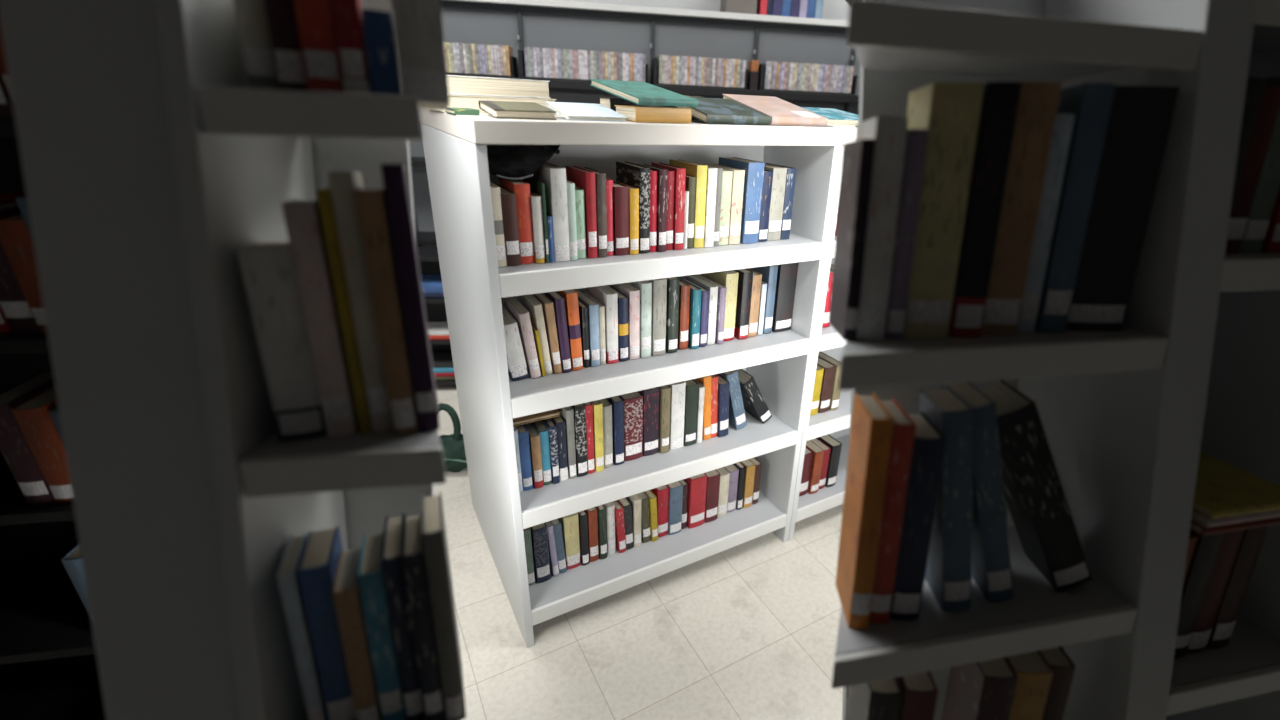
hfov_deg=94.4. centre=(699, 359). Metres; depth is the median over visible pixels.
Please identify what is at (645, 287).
book
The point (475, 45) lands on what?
case
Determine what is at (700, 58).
case
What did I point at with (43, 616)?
shelf
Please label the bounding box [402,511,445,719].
book
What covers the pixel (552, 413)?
book
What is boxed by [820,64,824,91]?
case
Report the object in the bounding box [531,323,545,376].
book
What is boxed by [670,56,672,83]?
case
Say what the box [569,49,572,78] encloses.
case
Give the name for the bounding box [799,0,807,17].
book
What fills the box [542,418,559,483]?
book
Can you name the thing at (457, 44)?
case
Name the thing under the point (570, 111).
book
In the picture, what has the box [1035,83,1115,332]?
book
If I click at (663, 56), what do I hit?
case
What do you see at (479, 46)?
case
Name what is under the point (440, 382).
shelf
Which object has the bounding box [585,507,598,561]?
book
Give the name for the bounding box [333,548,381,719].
book
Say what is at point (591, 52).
case
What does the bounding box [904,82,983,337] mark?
book
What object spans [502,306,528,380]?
book
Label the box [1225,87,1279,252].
book
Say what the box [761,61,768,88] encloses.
case
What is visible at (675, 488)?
book
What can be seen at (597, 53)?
case
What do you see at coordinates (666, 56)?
case
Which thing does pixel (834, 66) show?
case
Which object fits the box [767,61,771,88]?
case
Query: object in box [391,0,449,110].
book
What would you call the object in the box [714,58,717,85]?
case
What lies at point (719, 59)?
case
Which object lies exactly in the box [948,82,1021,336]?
book
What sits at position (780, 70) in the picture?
case
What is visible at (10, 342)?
shelf
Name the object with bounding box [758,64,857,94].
bin
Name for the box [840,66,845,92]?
case
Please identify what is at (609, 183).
book
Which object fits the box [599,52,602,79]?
case
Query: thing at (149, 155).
bookcase
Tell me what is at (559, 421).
book
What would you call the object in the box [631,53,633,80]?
case
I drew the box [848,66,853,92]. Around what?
case
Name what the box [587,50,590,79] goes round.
case
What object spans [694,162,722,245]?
book
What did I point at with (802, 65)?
case
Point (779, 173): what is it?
book
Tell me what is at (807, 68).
case
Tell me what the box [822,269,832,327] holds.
book
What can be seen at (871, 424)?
book
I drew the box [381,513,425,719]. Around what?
book
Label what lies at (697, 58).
case
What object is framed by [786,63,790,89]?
case
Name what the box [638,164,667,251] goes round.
book
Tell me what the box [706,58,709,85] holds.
case
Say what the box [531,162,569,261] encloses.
book
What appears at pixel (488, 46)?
case
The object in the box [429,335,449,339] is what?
book
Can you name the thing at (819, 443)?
book
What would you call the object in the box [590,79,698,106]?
book
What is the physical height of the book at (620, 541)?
0.190 m
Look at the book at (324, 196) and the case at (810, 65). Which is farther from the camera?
the case at (810, 65)
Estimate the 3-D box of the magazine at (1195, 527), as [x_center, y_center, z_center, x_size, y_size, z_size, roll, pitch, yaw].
[0.896,0.247,1.065,0.210,0.037,0.189,-3,25,-13]
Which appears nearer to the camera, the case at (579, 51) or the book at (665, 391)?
the book at (665, 391)
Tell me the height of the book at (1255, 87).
0.276 m
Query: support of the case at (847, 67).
in the bin at (761, 70)
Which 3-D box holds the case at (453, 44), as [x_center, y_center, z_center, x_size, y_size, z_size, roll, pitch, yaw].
[-1.246,-1.554,3.042,0.015,0.137,0.131,-1,24,-8]
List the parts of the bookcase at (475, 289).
panel, panel, panel, shelf, shelf, shelf, shelf, panel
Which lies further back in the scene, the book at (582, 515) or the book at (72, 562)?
the book at (582, 515)
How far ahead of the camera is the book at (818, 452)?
2.38 m
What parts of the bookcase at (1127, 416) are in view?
panel, shelf, shelf, shelf, panel, shelf, shelf, shelf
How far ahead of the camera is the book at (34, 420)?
1.13 m
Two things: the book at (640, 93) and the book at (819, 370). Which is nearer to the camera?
the book at (640, 93)
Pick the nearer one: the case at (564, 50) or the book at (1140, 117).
the book at (1140, 117)
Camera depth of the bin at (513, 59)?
3.03 m
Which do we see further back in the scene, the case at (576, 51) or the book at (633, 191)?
the case at (576, 51)
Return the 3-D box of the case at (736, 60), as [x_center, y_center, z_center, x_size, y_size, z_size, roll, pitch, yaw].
[0.185,-1.576,3.248,0.014,0.137,0.131,-1,24,-8]
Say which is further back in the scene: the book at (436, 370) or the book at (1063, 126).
the book at (436, 370)
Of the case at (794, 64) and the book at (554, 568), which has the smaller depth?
the book at (554, 568)
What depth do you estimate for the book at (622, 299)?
1.72 m
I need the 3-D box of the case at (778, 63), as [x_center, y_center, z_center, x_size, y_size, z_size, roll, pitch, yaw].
[0.415,-1.578,3.281,0.014,0.135,0.131,-1,24,-8]
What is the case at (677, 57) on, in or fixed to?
in the bin at (654, 60)
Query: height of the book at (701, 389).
0.213 m
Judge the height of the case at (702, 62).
0.137 m
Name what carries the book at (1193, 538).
on the bookcase at (1127, 416)
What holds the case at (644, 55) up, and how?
in the bin at (521, 57)
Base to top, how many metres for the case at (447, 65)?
0.137 m
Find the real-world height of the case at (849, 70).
0.137 m
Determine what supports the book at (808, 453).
on the bookcase at (835, 423)
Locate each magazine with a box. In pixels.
[1190,517,1279,535]
[1191,510,1279,527]
[1193,452,1279,518]
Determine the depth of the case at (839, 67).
3.27 m
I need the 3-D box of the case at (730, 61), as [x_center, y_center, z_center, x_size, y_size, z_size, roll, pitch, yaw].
[0.154,-1.577,3.247,0.014,0.137,0.131,-1,24,-8]
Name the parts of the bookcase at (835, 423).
shelf, shelf, shelf, panel, panel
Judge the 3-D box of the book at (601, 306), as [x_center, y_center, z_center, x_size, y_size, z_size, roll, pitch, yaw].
[-0.316,-0.096,1.750,0.017,0.178,0.150,-11,28,-29]
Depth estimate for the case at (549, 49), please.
3.05 m
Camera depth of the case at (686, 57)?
3.15 m
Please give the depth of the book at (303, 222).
0.73 m
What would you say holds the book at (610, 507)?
on the bookcase at (475, 289)
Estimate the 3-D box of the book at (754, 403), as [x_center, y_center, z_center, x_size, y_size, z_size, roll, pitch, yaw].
[0.170,0.119,2.173,0.146,0.207,0.157,-11,28,-29]
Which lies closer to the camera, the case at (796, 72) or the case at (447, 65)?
the case at (447, 65)
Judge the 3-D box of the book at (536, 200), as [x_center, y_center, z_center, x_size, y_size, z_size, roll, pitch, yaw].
[-0.435,-0.346,1.512,0.024,0.163,0.154,-11,28,-29]
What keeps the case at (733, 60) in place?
in the bin at (654, 60)
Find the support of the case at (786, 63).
in the bin at (761, 70)
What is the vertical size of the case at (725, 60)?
0.135 m
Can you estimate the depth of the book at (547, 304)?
1.61 m
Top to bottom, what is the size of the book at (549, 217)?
0.114 m
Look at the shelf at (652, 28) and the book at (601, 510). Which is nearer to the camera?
the book at (601, 510)
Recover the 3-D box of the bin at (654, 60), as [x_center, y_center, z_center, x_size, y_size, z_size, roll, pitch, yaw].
[-0.006,-1.562,3.226,0.506,0.130,0.170,-1,24,-8]
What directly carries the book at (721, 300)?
on the bookcase at (475, 289)
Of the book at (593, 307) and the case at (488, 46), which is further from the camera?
the case at (488, 46)
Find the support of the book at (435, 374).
on the book at (436, 378)
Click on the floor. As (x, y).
(748, 630)
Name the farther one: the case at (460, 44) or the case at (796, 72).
the case at (796, 72)
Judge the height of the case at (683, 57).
0.137 m
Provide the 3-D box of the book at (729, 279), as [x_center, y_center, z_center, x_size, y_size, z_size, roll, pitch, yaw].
[0.060,-0.195,1.956,0.046,0.227,0.156,-11,28,-29]
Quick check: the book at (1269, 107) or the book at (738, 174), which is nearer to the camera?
the book at (1269, 107)
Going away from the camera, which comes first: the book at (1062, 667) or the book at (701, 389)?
the book at (1062, 667)
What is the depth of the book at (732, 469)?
2.25 m
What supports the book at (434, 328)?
on the book at (431, 337)
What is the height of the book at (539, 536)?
0.215 m
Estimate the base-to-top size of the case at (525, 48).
0.135 m
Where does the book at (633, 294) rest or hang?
on the bookcase at (475, 289)
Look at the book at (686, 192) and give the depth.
1.66 m
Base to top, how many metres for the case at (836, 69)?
0.137 m
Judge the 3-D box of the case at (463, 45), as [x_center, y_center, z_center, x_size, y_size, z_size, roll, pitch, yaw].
[-1.201,-1.555,3.052,0.014,0.135,0.131,-1,24,-8]
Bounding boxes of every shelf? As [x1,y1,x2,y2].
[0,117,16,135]
[0,332,49,352]
[0,450,75,524]
[0,565,95,664]
[0,667,105,719]
[409,0,859,245]
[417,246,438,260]
[424,298,444,302]
[430,340,449,344]
[435,380,455,384]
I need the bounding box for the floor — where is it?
[434,385,842,719]
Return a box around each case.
[444,42,448,72]
[446,42,451,72]
[449,43,455,72]
[452,43,458,72]
[455,43,461,72]
[459,43,464,72]
[462,44,467,73]
[465,44,470,73]
[468,43,473,73]
[471,44,476,73]
[474,44,479,73]
[478,45,482,73]
[481,44,486,74]
[484,44,488,74]
[487,45,491,74]
[490,45,495,74]
[493,45,498,74]
[496,45,501,74]
[499,45,504,74]
[502,45,507,75]
[506,46,512,75]
[524,47,528,76]
[527,47,531,76]
[530,48,534,76]
[533,47,537,76]
[536,48,540,76]
[539,48,543,76]
[542,48,546,77]
[545,48,549,77]
[548,48,552,77]
[551,48,555,77]
[554,48,558,77]
[557,49,561,77]
[560,49,564,78]
[563,49,567,78]
[566,49,569,78]
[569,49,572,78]
[572,50,575,78]
[575,50,578,78]
[578,50,581,78]
[581,50,584,79]
[584,50,587,79]
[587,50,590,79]
[590,51,593,78]
[593,51,596,78]
[596,51,599,78]
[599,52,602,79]
[602,51,604,79]
[605,51,607,79]
[608,52,610,79]
[611,52,613,79]
[614,52,616,79]
[617,52,619,80]
[619,52,622,80]
[622,53,624,80]
[625,53,627,80]
[628,53,630,80]
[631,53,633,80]
[634,53,636,81]
[637,53,639,81]
[640,54,642,81]
[643,54,645,81]
[657,55,661,83]
[662,55,664,83]
[664,55,667,83]
[667,55,670,83]
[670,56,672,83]
[673,56,675,83]
[676,56,678,83]
[678,56,681,84]
[681,56,684,84]
[684,56,687,84]
[687,56,689,84]
[689,57,692,84]
[692,57,695,84]
[695,57,698,84]
[698,57,701,85]
[701,57,704,85]
[703,57,706,85]
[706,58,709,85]
[709,58,712,85]
[712,58,715,85]
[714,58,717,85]
[717,58,720,86]
[720,58,723,86]
[722,59,726,86]
[725,59,729,86]
[728,59,731,86]
[731,59,734,86]
[734,59,737,86]
[736,59,740,87]
[739,60,742,87]
[742,60,745,87]
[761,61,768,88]
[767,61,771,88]
[770,61,774,88]
[772,62,776,88]
[775,62,779,89]
[778,62,782,89]
[780,62,784,89]
[783,62,787,89]
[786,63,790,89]
[788,62,792,89]
[791,63,795,89]
[794,63,798,89]
[796,63,801,90]
[799,63,803,90]
[801,63,806,90]
[804,63,809,90]
[807,64,811,90]
[809,64,814,90]
[812,64,817,90]
[815,64,819,91]
[817,64,822,91]
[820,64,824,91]
[822,65,827,91]
[825,65,830,91]
[828,65,832,91]
[830,65,835,91]
[833,65,838,92]
[835,65,840,92]
[838,65,843,92]
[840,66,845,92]
[843,66,848,92]
[845,66,851,92]
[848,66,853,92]
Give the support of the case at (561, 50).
in the bin at (521, 57)
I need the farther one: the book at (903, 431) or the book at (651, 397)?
the book at (651, 397)
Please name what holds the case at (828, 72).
in the bin at (761, 70)
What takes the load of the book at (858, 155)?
on the bookcase at (1127, 416)
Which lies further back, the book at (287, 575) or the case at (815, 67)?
the case at (815, 67)
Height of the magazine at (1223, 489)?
0.037 m
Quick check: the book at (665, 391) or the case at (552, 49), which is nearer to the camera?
the book at (665, 391)
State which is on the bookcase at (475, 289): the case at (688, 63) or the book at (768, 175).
the book at (768, 175)
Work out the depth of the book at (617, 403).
1.84 m
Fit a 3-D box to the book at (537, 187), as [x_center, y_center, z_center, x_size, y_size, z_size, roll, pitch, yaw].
[-0.422,-0.364,1.517,0.007,0.193,0.166,-11,28,-29]
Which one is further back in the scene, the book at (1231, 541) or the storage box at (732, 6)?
the storage box at (732, 6)
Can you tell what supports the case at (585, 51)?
in the bin at (521, 57)
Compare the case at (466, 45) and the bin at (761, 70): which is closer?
the case at (466, 45)
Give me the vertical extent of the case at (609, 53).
0.135 m
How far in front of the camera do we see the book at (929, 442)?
0.88 m
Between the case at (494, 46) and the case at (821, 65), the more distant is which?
the case at (821, 65)
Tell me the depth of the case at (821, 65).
3.26 m
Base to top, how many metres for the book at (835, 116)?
0.048 m
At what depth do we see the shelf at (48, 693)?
1.56 m
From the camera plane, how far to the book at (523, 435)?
1.71 m
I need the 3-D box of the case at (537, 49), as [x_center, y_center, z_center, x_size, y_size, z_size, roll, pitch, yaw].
[-0.842,-1.562,3.103,0.014,0.137,0.131,-1,24,-8]
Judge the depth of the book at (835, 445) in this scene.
2.43 m
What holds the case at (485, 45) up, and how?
in the bin at (513, 59)
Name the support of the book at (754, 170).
on the bookcase at (475, 289)
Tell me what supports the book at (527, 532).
on the bookcase at (475, 289)
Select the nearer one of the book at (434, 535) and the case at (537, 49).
the book at (434, 535)
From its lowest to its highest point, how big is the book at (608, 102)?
0.050 m
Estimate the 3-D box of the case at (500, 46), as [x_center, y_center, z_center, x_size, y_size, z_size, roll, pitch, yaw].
[-1.022,-1.559,3.077,0.014,0.137,0.131,-1,24,-8]
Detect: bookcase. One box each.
[0,0,446,719]
[419,109,843,647]
[788,127,855,540]
[831,0,1279,719]
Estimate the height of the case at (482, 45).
0.137 m
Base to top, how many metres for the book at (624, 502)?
0.191 m
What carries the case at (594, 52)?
in the bin at (521, 57)
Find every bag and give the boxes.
[438,403,466,471]
[486,145,559,179]
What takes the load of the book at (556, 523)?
on the bookcase at (475, 289)
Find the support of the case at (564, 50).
in the bin at (521, 57)
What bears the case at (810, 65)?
in the bin at (761, 70)
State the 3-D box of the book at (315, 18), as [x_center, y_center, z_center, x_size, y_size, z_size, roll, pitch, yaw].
[-0.480,-0.409,0.751,0.041,0.159,0.124,-8,26,-23]
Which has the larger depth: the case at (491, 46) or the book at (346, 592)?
the case at (491, 46)
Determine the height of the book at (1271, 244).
0.263 m
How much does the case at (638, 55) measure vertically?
0.137 m
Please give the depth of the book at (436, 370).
3.35 m
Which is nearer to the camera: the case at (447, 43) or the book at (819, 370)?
the book at (819, 370)
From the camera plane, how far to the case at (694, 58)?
3.15 m
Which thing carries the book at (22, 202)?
on the dark bookrack
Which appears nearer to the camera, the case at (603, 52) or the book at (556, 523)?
the book at (556, 523)
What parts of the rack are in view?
panel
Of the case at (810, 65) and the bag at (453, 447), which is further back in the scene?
the case at (810, 65)
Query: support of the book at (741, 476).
on the bookcase at (475, 289)
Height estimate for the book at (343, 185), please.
0.346 m
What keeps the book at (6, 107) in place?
on the dark bookrack
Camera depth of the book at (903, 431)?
0.87 m
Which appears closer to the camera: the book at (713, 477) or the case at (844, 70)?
the book at (713, 477)
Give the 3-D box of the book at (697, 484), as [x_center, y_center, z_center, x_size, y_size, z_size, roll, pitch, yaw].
[-0.046,0.494,2.221,0.066,0.217,0.161,-11,28,-29]
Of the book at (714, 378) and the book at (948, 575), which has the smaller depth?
the book at (948, 575)
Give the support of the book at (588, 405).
on the bookcase at (475, 289)
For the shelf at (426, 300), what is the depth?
3.17 m
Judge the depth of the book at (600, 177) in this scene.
1.52 m
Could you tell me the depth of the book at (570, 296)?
1.63 m
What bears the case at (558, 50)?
in the bin at (521, 57)
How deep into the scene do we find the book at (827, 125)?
1.74 m
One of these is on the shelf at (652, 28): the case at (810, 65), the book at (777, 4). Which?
the book at (777, 4)
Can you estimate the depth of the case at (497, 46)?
3.01 m
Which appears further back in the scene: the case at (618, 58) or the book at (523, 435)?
the case at (618, 58)
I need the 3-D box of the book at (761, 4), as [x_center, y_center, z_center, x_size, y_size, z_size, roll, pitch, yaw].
[0.342,-2.012,3.253,0.035,0.210,0.150,-1,24,-8]
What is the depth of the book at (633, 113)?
1.46 m
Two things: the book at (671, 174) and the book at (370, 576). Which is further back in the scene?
the book at (671, 174)
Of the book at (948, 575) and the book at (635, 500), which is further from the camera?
the book at (635, 500)
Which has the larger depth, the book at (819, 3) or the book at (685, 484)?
the book at (819, 3)
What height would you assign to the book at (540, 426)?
0.185 m
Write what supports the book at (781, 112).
on the bookcase at (475, 289)
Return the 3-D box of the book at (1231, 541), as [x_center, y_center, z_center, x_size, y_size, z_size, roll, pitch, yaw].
[0.914,0.396,1.131,0.049,0.286,0.179,-3,25,-13]
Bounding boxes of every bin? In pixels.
[447,56,517,77]
[518,50,647,82]
[652,57,747,89]
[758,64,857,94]
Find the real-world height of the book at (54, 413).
0.200 m
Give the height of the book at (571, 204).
0.191 m
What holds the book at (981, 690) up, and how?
on the bookcase at (1127, 416)
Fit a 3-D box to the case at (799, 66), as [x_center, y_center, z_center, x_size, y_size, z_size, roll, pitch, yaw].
[0.534,-1.580,3.299,0.014,0.135,0.131,-1,24,-8]
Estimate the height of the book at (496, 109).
0.032 m
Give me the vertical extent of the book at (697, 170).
0.228 m
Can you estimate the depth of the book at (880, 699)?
0.91 m
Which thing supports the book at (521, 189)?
on the bookcase at (475, 289)
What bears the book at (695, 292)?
on the bookcase at (475, 289)
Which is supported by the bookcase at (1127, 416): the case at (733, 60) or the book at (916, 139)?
the book at (916, 139)
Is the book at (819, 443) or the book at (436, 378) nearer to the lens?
the book at (819, 443)
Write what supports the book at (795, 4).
on the shelf at (652, 28)
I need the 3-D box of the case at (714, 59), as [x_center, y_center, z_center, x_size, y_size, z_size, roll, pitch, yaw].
[0.065,-1.573,3.232,0.014,0.135,0.131,-1,24,-8]
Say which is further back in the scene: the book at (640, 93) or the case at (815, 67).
the case at (815, 67)
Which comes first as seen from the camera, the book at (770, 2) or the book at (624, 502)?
the book at (624, 502)
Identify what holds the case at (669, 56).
in the bin at (654, 60)
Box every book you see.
[0,24,12,104]
[0,74,13,116]
[0,189,26,332]
[0,200,39,331]
[0,213,46,332]
[0,372,55,504]
[11,385,72,502]
[15,196,32,239]
[48,405,64,446]
[61,544,90,617]
[233,0,278,89]
[237,240,326,440]
[264,0,307,90]
[277,532,327,719]
[281,200,358,437]
[294,0,344,92]
[297,526,356,719]
[316,188,372,433]
[327,171,393,432]
[332,0,371,93]
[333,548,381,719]
[355,188,417,433]
[357,533,405,719]
[361,9,401,94]
[380,164,439,431]
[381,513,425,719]
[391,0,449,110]
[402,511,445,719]
[421,275,442,292]
[422,492,465,719]
[423,293,443,297]
[427,322,448,334]
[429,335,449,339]
[431,351,453,367]
[433,368,453,372]
[434,373,454,376]
[435,376,454,380]
[436,94,556,114]
[445,107,479,114]
[447,75,550,98]
[479,100,556,119]
[490,182,506,266]
[497,184,520,265]
[499,177,534,263]
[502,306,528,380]
[505,296,540,377]
[513,409,560,426]
[514,426,522,491]
[515,424,532,490]
[520,294,552,374]
[523,177,548,262]
[523,527,534,585]
[524,422,543,488]
[530,191,545,262]
[530,523,550,582]
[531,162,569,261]
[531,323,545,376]
[532,293,561,373]
[532,420,551,484]
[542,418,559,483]
[543,291,571,372]
[545,521,558,575]
[546,102,626,121]
[546,213,554,261]
[551,416,567,480]
[551,519,566,573]
[557,289,582,370]
[558,513,580,569]
[559,406,576,478]
[565,165,596,257]
[566,180,577,259]
[571,403,587,476]
[574,289,599,366]
[575,187,585,257]
[577,510,588,564]
[578,299,589,367]
[583,167,607,256]
[584,292,605,364]
[584,402,594,473]
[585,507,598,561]
[586,285,617,363]
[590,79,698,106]
[591,400,603,471]
[596,504,606,558]
[599,97,697,119]
[600,398,612,467]
[604,502,615,554]
[606,178,613,255]
[606,285,627,361]
[606,395,623,464]
[611,283,639,359]
[612,500,625,552]
[613,181,628,254]
[614,105,691,122]
[616,161,649,252]
[616,181,638,253]
[618,497,633,549]
[619,391,642,460]
[626,494,640,546]
[629,280,651,357]
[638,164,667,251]
[638,387,659,455]
[638,491,650,542]
[645,490,657,541]
[648,278,666,355]
[650,169,657,251]
[651,162,685,249]
[651,485,668,537]
[652,165,674,249]
[659,385,670,452]
[665,277,679,352]
[667,481,682,534]
[669,159,707,247]
[669,381,685,449]
[673,97,770,124]
[677,277,701,348]
[678,280,689,349]
[680,479,687,528]
[683,190,688,248]
[683,278,708,346]
[683,379,698,445]
[684,473,706,528]
[685,175,695,247]
[686,275,717,344]
[693,379,704,442]
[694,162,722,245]
[696,375,710,439]
[697,274,726,343]
[701,270,738,340]
[704,166,717,246]
[704,469,719,522]
[705,164,744,243]
[711,374,717,437]
[716,374,729,436]
[716,467,729,517]
[718,157,764,243]
[719,169,732,244]
[719,370,746,429]
[722,94,827,125]
[724,464,738,512]
[734,269,752,339]
[734,462,745,509]
[737,369,771,423]
[741,459,755,507]
[747,268,761,336]
[749,265,777,333]
[750,457,761,503]
[756,0,767,14]
[757,281,766,334]
[758,170,772,241]
[764,164,786,240]
[766,163,796,238]
[767,0,772,14]
[772,0,782,15]
[772,262,797,331]
[781,0,790,16]
[790,0,799,16]
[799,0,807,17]
[799,447,812,495]
[801,107,858,126]
[806,0,815,17]
[806,440,823,493]
[810,365,823,415]
[811,438,830,489]
[814,0,823,18]
[817,357,834,412]
[817,434,841,486]
[818,351,840,410]
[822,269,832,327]
[825,125,854,126]
[829,139,874,340]
[835,393,893,628]
[845,677,901,719]
[855,116,908,340]
[869,398,915,623]
[884,129,928,339]
[890,412,945,620]
[896,671,937,719]
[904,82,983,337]
[919,386,973,610]
[939,381,1013,601]
[941,657,1017,719]
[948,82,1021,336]
[981,82,1061,334]
[982,380,1092,591]
[1006,651,1052,719]
[1017,114,1074,332]
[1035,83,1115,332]
[1038,646,1075,719]
[1066,86,1179,330]
[1173,530,1224,659]
[1182,531,1198,588]
[1187,530,1244,652]
[1206,526,1268,648]
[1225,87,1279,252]
[1230,77,1266,212]
[1239,76,1279,252]
[1261,188,1279,252]
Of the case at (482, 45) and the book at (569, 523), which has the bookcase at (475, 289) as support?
the book at (569, 523)
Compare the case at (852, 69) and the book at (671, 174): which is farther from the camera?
the case at (852, 69)
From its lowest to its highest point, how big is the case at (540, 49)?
0.137 m
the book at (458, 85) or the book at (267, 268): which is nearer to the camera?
the book at (267, 268)
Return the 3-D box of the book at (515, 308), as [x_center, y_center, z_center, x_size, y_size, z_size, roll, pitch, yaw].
[-0.493,-0.064,1.643,0.046,0.192,0.153,-11,28,-29]
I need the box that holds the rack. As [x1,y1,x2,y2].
[417,246,455,384]
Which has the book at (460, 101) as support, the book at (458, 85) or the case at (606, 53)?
the book at (458, 85)
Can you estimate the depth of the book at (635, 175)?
1.59 m
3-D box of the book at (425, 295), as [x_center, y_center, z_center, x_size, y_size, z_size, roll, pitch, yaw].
[-1.539,-0.381,3.240,0.400,0.030,0.190,-1,24,-8]
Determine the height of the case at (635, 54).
0.137 m
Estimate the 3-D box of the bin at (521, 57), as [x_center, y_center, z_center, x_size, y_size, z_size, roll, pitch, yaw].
[-0.612,-1.553,3.139,0.661,0.130,0.170,-1,24,-8]
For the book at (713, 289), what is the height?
0.193 m
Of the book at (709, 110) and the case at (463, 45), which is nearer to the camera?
the book at (709, 110)
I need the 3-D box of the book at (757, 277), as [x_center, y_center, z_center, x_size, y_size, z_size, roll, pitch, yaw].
[0.139,-0.207,2.009,0.036,0.213,0.172,-11,28,-29]
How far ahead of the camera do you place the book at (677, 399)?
1.94 m
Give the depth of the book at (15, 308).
1.03 m
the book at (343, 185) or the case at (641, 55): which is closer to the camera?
the book at (343, 185)
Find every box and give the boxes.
[720,0,756,13]
[747,60,758,89]
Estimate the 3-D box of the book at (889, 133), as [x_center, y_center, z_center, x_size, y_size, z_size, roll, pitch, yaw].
[0.246,-0.186,0.853,0.049,0.309,0.150,3,24,0]
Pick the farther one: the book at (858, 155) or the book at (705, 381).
the book at (705, 381)
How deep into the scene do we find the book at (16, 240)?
1.00 m
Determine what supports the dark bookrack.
on the floor
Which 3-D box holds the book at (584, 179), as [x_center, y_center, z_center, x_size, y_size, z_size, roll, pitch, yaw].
[-0.315,-0.396,1.571,0.025,0.216,0.156,-11,28,-29]
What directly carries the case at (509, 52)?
in the bin at (513, 59)
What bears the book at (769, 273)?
on the bookcase at (475, 289)
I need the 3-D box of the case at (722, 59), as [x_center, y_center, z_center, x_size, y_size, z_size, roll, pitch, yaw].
[0.110,-1.576,3.240,0.014,0.137,0.131,-1,24,-8]
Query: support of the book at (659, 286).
on the bookcase at (475, 289)
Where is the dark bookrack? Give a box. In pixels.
[0,117,105,719]
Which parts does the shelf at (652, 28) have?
post, shelf, shelf, steel panel, post, steel panel, rail, post, panel, steel panel, post, steel panel, post, steel panel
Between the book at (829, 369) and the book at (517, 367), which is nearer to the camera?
the book at (517, 367)
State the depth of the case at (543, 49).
3.05 m
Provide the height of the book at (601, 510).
0.207 m
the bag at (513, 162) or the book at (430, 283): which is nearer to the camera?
the bag at (513, 162)
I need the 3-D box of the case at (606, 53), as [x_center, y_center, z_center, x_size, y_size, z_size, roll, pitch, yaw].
[-0.498,-1.565,3.148,0.014,0.137,0.131,-1,24,-8]
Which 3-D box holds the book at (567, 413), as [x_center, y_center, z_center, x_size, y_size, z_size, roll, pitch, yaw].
[-0.427,0.224,1.833,0.022,0.238,0.174,-11,28,-29]
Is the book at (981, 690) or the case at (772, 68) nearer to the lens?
the book at (981, 690)
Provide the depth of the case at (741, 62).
3.20 m
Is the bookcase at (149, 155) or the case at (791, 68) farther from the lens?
the case at (791, 68)
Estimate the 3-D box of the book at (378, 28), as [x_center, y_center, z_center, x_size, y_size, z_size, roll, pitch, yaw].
[-0.415,-0.390,0.774,0.035,0.111,0.108,-8,26,-23]
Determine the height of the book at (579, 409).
0.244 m
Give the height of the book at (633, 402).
0.225 m
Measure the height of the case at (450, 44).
0.135 m
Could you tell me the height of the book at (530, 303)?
0.208 m
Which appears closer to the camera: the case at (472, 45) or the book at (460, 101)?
the book at (460, 101)
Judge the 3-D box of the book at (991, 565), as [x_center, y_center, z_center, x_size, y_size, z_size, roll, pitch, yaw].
[0.456,0.214,0.972,0.134,0.359,0.156,3,24,0]
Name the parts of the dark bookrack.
panel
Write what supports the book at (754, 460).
on the bookcase at (475, 289)
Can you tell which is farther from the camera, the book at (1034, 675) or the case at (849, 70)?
the case at (849, 70)
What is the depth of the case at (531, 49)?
3.04 m
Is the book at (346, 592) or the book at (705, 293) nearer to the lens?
the book at (346, 592)
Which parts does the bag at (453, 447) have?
handle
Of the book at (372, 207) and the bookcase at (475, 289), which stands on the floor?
the bookcase at (475, 289)
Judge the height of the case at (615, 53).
0.137 m
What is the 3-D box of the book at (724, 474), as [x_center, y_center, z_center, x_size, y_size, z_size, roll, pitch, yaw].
[0.048,0.483,2.290,0.042,0.189,0.170,-11,28,-29]
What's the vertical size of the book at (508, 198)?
0.172 m
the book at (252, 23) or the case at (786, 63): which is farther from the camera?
the case at (786, 63)
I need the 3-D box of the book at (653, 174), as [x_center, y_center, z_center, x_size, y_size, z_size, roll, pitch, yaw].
[-0.169,-0.431,1.668,0.024,0.215,0.171,-11,28,-29]
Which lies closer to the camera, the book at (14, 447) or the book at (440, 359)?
the book at (14, 447)
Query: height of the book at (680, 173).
0.221 m
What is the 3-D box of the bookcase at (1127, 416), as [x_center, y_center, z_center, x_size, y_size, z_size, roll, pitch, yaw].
[0.635,0.177,1.060,0.984,2.074,0.859,-3,25,-13]
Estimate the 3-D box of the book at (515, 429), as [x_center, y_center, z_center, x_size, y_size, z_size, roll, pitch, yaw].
[-0.567,0.266,1.760,0.020,0.207,0.161,-11,28,-29]
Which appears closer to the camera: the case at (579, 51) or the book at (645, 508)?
the book at (645, 508)
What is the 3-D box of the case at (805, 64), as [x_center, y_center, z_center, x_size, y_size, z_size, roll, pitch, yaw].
[0.564,-1.582,3.305,0.014,0.137,0.131,-1,24,-8]
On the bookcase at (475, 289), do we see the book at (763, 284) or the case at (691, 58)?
the book at (763, 284)
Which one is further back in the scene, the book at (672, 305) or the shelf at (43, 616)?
the book at (672, 305)
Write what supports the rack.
on the floor
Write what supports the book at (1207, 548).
on the bookcase at (1127, 416)
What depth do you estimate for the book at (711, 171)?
1.68 m
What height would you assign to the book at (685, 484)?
0.195 m
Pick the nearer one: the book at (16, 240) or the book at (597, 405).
the book at (16, 240)
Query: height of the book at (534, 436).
0.179 m
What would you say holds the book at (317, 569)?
on the bookcase at (149, 155)

